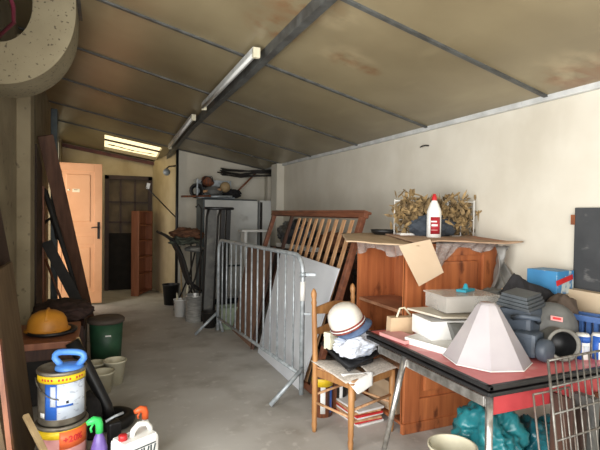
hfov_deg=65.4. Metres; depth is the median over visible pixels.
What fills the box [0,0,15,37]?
cable
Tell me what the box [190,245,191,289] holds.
rod
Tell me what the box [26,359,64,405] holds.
box
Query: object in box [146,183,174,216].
rod
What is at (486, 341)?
lampshade
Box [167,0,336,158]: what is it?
trim
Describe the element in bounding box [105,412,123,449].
gun
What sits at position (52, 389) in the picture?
print
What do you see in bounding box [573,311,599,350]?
plastic crate
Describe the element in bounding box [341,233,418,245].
cardboard sheet
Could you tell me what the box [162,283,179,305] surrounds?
waste bin
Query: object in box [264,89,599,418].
wall
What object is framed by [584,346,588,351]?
print
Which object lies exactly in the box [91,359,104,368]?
plant pot
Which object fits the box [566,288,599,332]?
cardboard box
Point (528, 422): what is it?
plastic bag
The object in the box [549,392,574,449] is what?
board offcut
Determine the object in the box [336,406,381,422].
book
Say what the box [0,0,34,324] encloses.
wall
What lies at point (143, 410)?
spray bottle
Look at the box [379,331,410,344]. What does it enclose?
folder
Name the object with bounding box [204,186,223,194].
rag
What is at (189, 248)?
cushion
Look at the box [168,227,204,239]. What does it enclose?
blanket
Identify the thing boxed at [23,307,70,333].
helmet
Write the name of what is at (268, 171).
cable bundle
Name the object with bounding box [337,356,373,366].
folded cloth
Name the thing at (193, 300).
metal bucket
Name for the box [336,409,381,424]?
book
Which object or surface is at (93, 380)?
tube
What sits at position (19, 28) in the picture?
trim
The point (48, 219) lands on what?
iron hook
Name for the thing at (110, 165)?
wall
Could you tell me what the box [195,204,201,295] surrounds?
rod
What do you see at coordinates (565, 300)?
pouch
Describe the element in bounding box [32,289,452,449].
floor
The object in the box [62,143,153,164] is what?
trim
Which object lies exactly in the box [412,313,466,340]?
carton
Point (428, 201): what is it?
plants
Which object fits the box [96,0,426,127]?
trim
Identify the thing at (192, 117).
fluorescent light
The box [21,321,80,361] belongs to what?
bench
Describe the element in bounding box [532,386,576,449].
wire rack
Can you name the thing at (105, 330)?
storage bin
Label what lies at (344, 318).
helmet
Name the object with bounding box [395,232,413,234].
tray
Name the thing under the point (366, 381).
paper
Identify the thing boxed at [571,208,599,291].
blackboard
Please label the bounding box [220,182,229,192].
ball
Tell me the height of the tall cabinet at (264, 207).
1.660 m
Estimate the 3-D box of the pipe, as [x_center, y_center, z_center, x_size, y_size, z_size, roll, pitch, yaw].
[-2.501,0.011,4.320,0.084,2.600,0.080,0,1,-23]
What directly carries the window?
attached to the ceiling
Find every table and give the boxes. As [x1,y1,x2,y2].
[238,229,269,309]
[366,329,599,449]
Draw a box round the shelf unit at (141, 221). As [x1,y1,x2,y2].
[131,211,152,295]
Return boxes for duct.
[0,0,82,97]
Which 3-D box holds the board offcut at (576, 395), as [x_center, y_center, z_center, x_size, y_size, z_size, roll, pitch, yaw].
[1.300,1.097,2.140,0.042,0.640,0.100,0,2,-29]
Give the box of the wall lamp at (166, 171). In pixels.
[163,165,175,175]
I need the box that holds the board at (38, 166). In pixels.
[35,144,41,303]
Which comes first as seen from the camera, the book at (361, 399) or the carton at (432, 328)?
the carton at (432, 328)
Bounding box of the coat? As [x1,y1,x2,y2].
[31,297,94,321]
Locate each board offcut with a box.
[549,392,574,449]
[573,391,599,449]
[574,406,586,449]
[594,391,599,418]
[598,419,599,449]
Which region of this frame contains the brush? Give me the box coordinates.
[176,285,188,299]
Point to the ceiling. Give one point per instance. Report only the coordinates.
(548, 46)
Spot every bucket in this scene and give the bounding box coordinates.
[34,411,88,449]
[35,359,87,426]
[173,298,185,316]
[182,293,201,322]
[427,433,477,449]
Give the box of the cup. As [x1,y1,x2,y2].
[54,361,83,372]
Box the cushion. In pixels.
[185,246,203,251]
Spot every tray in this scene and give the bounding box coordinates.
[26,324,77,337]
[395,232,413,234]
[447,322,463,339]
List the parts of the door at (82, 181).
panel, panel, lock plate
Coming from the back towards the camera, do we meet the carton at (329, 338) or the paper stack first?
the carton at (329, 338)
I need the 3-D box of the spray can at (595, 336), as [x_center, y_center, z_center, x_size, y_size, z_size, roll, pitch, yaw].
[1.495,0.605,2.337,0.069,0.126,0.069,0,1,-23]
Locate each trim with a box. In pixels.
[18,27,357,145]
[49,101,281,163]
[58,120,264,169]
[62,78,310,156]
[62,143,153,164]
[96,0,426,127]
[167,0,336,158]
[265,81,599,169]
[340,0,547,97]
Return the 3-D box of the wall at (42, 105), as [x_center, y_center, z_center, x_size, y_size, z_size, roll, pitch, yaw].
[-3.403,-0.251,6.184,0.140,3.009,4.550,0,1,-23]
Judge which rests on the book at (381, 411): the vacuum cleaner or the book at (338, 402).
the book at (338, 402)
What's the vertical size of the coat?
0.171 m
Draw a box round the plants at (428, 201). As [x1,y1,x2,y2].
[414,193,446,214]
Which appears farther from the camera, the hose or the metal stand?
the metal stand
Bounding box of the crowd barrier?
[194,239,315,406]
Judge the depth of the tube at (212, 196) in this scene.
7.37 m
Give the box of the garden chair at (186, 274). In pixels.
[156,230,202,309]
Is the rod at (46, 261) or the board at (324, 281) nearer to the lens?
the board at (324, 281)
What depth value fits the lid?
2.67 m
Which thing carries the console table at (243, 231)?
on the floor
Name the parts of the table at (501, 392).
leg, rail, leg, drawer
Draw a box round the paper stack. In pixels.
[405,333,451,353]
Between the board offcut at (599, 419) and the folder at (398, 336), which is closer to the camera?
the board offcut at (599, 419)
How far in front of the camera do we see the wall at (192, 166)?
7.83 m
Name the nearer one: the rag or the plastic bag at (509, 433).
the plastic bag at (509, 433)
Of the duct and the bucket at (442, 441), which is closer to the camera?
the bucket at (442, 441)
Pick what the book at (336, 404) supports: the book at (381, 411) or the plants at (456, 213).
the book at (381, 411)
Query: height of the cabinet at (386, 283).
1.261 m
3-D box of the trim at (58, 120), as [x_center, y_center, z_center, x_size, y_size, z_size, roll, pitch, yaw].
[-2.105,-1.258,7.544,3.302,0.591,0.030,0,1,-23]
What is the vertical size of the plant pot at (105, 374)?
0.170 m
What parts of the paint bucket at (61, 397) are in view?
wire handle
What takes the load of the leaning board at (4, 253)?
attached to the wall at (17, 115)
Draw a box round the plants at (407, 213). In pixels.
[384,189,427,233]
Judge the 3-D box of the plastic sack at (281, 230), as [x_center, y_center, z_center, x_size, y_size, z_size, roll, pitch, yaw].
[-0.056,0.094,6.084,0.433,0.387,0.960,0,1,-23]
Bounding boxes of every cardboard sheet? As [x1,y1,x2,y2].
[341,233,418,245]
[385,231,522,285]
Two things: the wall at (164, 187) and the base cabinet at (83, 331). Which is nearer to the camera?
the base cabinet at (83, 331)
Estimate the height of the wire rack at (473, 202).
0.274 m
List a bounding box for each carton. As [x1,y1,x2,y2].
[324,331,337,349]
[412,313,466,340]
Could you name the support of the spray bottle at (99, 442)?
on the floor
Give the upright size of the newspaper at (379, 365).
0.040 m
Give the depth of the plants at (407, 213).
3.44 m
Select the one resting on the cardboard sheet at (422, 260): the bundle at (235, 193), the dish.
the dish
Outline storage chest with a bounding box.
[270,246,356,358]
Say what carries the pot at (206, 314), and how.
on the floor
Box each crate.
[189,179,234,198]
[216,304,237,329]
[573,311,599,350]
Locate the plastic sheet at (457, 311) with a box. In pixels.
[407,305,472,318]
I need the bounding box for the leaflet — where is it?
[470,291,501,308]
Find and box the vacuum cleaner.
[496,288,581,362]
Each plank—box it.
[37,134,93,319]
[42,240,81,298]
[44,188,78,291]
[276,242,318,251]
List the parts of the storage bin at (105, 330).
lid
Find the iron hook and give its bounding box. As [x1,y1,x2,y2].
[45,218,57,238]
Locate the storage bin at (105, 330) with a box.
[87,314,124,359]
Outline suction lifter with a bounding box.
[51,349,86,372]
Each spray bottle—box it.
[86,416,107,449]
[133,406,148,427]
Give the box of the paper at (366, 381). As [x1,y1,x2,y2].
[341,372,372,393]
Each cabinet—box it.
[69,317,86,351]
[196,198,257,303]
[257,200,270,283]
[357,241,496,434]
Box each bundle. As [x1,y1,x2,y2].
[217,168,270,177]
[222,189,241,197]
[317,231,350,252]
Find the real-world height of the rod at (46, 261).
0.886 m
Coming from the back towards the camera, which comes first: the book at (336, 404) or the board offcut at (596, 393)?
the book at (336, 404)
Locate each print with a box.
[50,387,55,406]
[556,274,572,285]
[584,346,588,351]
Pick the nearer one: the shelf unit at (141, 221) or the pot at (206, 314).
the pot at (206, 314)
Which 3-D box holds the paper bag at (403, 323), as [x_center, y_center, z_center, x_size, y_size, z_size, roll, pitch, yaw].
[0.596,0.564,2.774,0.153,0.160,0.062,1,1,-13]
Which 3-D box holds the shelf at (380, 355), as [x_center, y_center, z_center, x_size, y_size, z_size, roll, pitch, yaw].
[0.719,0.960,3.454,0.320,0.022,0.580,0,1,-23]
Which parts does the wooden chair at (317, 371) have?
post, seat rail, leg, post, seat, seat rail, leg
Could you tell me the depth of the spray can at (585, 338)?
2.30 m
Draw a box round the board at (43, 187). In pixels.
[42,186,45,301]
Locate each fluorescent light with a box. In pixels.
[168,114,195,148]
[201,47,259,110]
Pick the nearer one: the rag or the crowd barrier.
the crowd barrier
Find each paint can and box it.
[311,373,332,417]
[332,383,346,411]
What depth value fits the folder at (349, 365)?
2.98 m
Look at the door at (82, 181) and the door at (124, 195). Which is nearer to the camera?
the door at (82, 181)
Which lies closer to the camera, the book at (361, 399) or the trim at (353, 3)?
the trim at (353, 3)
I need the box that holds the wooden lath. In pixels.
[250,247,275,349]
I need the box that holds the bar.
[181,195,210,196]
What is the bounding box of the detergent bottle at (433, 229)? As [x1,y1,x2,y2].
[426,194,440,237]
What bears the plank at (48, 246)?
attached to the wall at (42, 105)
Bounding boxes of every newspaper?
[310,359,366,383]
[361,357,397,376]
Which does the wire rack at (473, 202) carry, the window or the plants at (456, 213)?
the plants at (456, 213)
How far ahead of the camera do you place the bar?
7.21 m
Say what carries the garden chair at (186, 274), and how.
on the floor
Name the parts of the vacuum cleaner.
handle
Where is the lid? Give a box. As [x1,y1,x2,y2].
[456,283,474,292]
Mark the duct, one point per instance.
(34, 61)
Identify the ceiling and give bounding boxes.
[6,0,599,168]
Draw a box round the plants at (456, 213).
[438,190,481,235]
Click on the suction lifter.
(61, 366)
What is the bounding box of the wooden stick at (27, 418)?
[22,413,47,449]
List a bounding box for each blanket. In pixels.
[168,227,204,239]
[168,236,199,244]
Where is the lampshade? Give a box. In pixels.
[442,301,532,372]
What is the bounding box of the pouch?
[546,293,578,331]
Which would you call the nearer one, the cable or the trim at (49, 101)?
the cable
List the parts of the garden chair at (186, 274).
sling seat, rail, leg, leg, leg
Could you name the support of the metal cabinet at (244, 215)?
on the floor
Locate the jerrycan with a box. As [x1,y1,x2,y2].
[111,420,157,449]
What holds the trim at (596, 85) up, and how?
attached to the wall at (528, 170)
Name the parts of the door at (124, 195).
panel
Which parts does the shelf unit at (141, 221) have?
panel, panel, shelf, shelf, panel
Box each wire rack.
[393,199,474,235]
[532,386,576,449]
[547,350,599,449]
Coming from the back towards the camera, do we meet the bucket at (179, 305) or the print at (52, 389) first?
the bucket at (179, 305)
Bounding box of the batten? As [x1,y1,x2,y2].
[0,339,13,449]
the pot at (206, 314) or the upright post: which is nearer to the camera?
the upright post
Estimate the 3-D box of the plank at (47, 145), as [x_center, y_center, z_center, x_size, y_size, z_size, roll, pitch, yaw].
[-2.748,0.148,5.561,0.138,2.265,1.283,1,1,-4]
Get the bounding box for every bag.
[332,318,378,358]
[386,307,413,333]
[451,400,529,449]
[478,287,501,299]
[491,245,511,288]
[500,273,554,301]
[519,414,549,449]
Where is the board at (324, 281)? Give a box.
[258,254,339,389]
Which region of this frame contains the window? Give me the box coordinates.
[104,135,159,156]
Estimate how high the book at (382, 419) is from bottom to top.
0.014 m
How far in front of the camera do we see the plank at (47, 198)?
5.26 m
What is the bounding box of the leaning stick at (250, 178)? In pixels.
[238,174,255,190]
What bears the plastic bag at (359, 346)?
on the folder at (349, 365)
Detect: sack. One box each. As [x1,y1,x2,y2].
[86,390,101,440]
[277,219,316,245]
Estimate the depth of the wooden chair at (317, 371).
3.09 m
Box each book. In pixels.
[336,390,383,413]
[336,400,380,415]
[336,402,382,417]
[336,404,382,419]
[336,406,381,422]
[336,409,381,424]
[339,414,383,427]
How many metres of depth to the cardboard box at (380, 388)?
3.38 m
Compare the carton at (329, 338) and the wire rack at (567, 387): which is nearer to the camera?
the wire rack at (567, 387)
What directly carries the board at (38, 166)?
on the floor
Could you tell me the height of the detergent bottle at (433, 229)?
0.320 m
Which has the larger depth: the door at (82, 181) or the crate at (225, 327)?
the door at (82, 181)
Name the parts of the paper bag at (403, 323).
bag handle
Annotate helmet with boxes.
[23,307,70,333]
[328,302,365,335]
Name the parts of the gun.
handle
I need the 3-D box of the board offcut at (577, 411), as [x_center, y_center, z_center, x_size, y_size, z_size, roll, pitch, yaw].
[1.230,1.117,2.111,0.030,0.600,0.100,0,2,-29]
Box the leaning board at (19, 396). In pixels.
[0,261,35,449]
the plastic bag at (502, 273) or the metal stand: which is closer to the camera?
the plastic bag at (502, 273)
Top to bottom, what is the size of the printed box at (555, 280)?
0.135 m
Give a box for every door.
[58,162,101,302]
[104,175,151,290]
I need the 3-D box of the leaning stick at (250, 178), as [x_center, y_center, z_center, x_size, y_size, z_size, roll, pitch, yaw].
[-0.940,-0.670,7.866,0.071,0.464,0.514,2,2,41]
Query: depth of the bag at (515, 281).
2.68 m
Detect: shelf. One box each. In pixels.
[359,295,401,313]
[376,354,399,368]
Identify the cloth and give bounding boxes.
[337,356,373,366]
[408,214,455,236]
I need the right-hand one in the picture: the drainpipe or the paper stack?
the paper stack
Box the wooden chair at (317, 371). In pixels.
[311,283,394,449]
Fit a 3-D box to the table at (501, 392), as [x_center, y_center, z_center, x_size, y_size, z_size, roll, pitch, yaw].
[1.059,1.030,2.584,1.173,0.750,0.984,0,1,-23]
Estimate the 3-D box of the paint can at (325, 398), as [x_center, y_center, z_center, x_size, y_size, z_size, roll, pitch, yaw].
[0.161,1.228,3.395,0.162,0.290,0.162,0,1,-23]
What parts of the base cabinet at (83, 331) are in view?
door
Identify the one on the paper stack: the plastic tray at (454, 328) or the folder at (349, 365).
the plastic tray at (454, 328)
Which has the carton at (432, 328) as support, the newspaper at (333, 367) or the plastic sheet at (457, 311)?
the plastic sheet at (457, 311)
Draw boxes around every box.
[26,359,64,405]
[368,368,399,414]
[527,267,573,293]
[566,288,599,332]
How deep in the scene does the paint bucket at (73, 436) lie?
2.46 m
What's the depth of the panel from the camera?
5.51 m
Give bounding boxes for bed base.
[255,210,371,393]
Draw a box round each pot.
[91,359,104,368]
[95,367,114,393]
[103,356,126,385]
[201,310,215,327]
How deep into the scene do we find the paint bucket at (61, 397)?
2.45 m
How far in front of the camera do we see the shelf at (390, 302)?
3.51 m
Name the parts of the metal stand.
rail, panel, rail, plate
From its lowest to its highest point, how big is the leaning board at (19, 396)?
1.120 m
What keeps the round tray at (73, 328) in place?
on the bench
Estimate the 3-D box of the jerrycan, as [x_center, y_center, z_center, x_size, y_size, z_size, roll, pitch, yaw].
[-0.888,1.222,2.517,0.132,0.312,0.217,2,2,39]
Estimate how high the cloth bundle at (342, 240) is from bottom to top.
0.245 m
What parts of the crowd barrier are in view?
rail, frame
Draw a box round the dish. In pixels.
[371,229,395,234]
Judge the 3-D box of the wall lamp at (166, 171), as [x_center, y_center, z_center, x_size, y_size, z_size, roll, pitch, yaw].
[-2.144,-0.900,7.681,0.260,0.190,0.099,0,2,-40]
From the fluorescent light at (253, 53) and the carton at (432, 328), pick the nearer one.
the carton at (432, 328)
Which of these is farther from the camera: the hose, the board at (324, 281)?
the board at (324, 281)
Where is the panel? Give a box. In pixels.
[232,247,269,346]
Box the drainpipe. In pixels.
[175,150,178,282]
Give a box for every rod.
[45,258,61,297]
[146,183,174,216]
[180,246,182,297]
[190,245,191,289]
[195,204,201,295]
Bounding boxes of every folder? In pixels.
[320,337,378,371]
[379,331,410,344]
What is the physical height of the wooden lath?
1.074 m
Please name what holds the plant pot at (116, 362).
on the floor
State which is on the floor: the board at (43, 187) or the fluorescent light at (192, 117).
the board at (43, 187)
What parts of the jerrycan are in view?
handle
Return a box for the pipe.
[34,254,34,303]
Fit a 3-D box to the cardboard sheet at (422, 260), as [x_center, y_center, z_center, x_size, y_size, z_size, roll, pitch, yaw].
[0.920,0.216,3.359,0.910,0.328,0.861,0,1,-23]
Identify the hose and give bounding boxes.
[101,406,135,431]
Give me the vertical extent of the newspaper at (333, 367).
0.042 m
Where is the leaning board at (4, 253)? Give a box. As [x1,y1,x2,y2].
[0,209,9,266]
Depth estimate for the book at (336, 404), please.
3.26 m
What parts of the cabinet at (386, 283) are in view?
panel, panel, rail, raised panel, rail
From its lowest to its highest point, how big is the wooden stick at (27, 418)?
0.408 m
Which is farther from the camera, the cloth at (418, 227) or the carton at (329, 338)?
the cloth at (418, 227)
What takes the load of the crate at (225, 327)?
on the floor
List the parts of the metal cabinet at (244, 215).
door, door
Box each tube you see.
[65,338,115,418]
[203,195,231,197]
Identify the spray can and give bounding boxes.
[576,332,590,359]
[590,332,599,359]
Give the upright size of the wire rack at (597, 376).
0.874 m
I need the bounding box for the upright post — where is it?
[50,108,57,298]
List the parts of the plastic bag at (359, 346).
blue cap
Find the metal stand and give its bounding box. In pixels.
[201,207,233,321]
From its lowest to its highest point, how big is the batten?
0.855 m
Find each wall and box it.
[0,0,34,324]
[35,91,61,300]
[62,143,152,290]
[152,151,178,292]
[178,150,264,297]
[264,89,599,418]

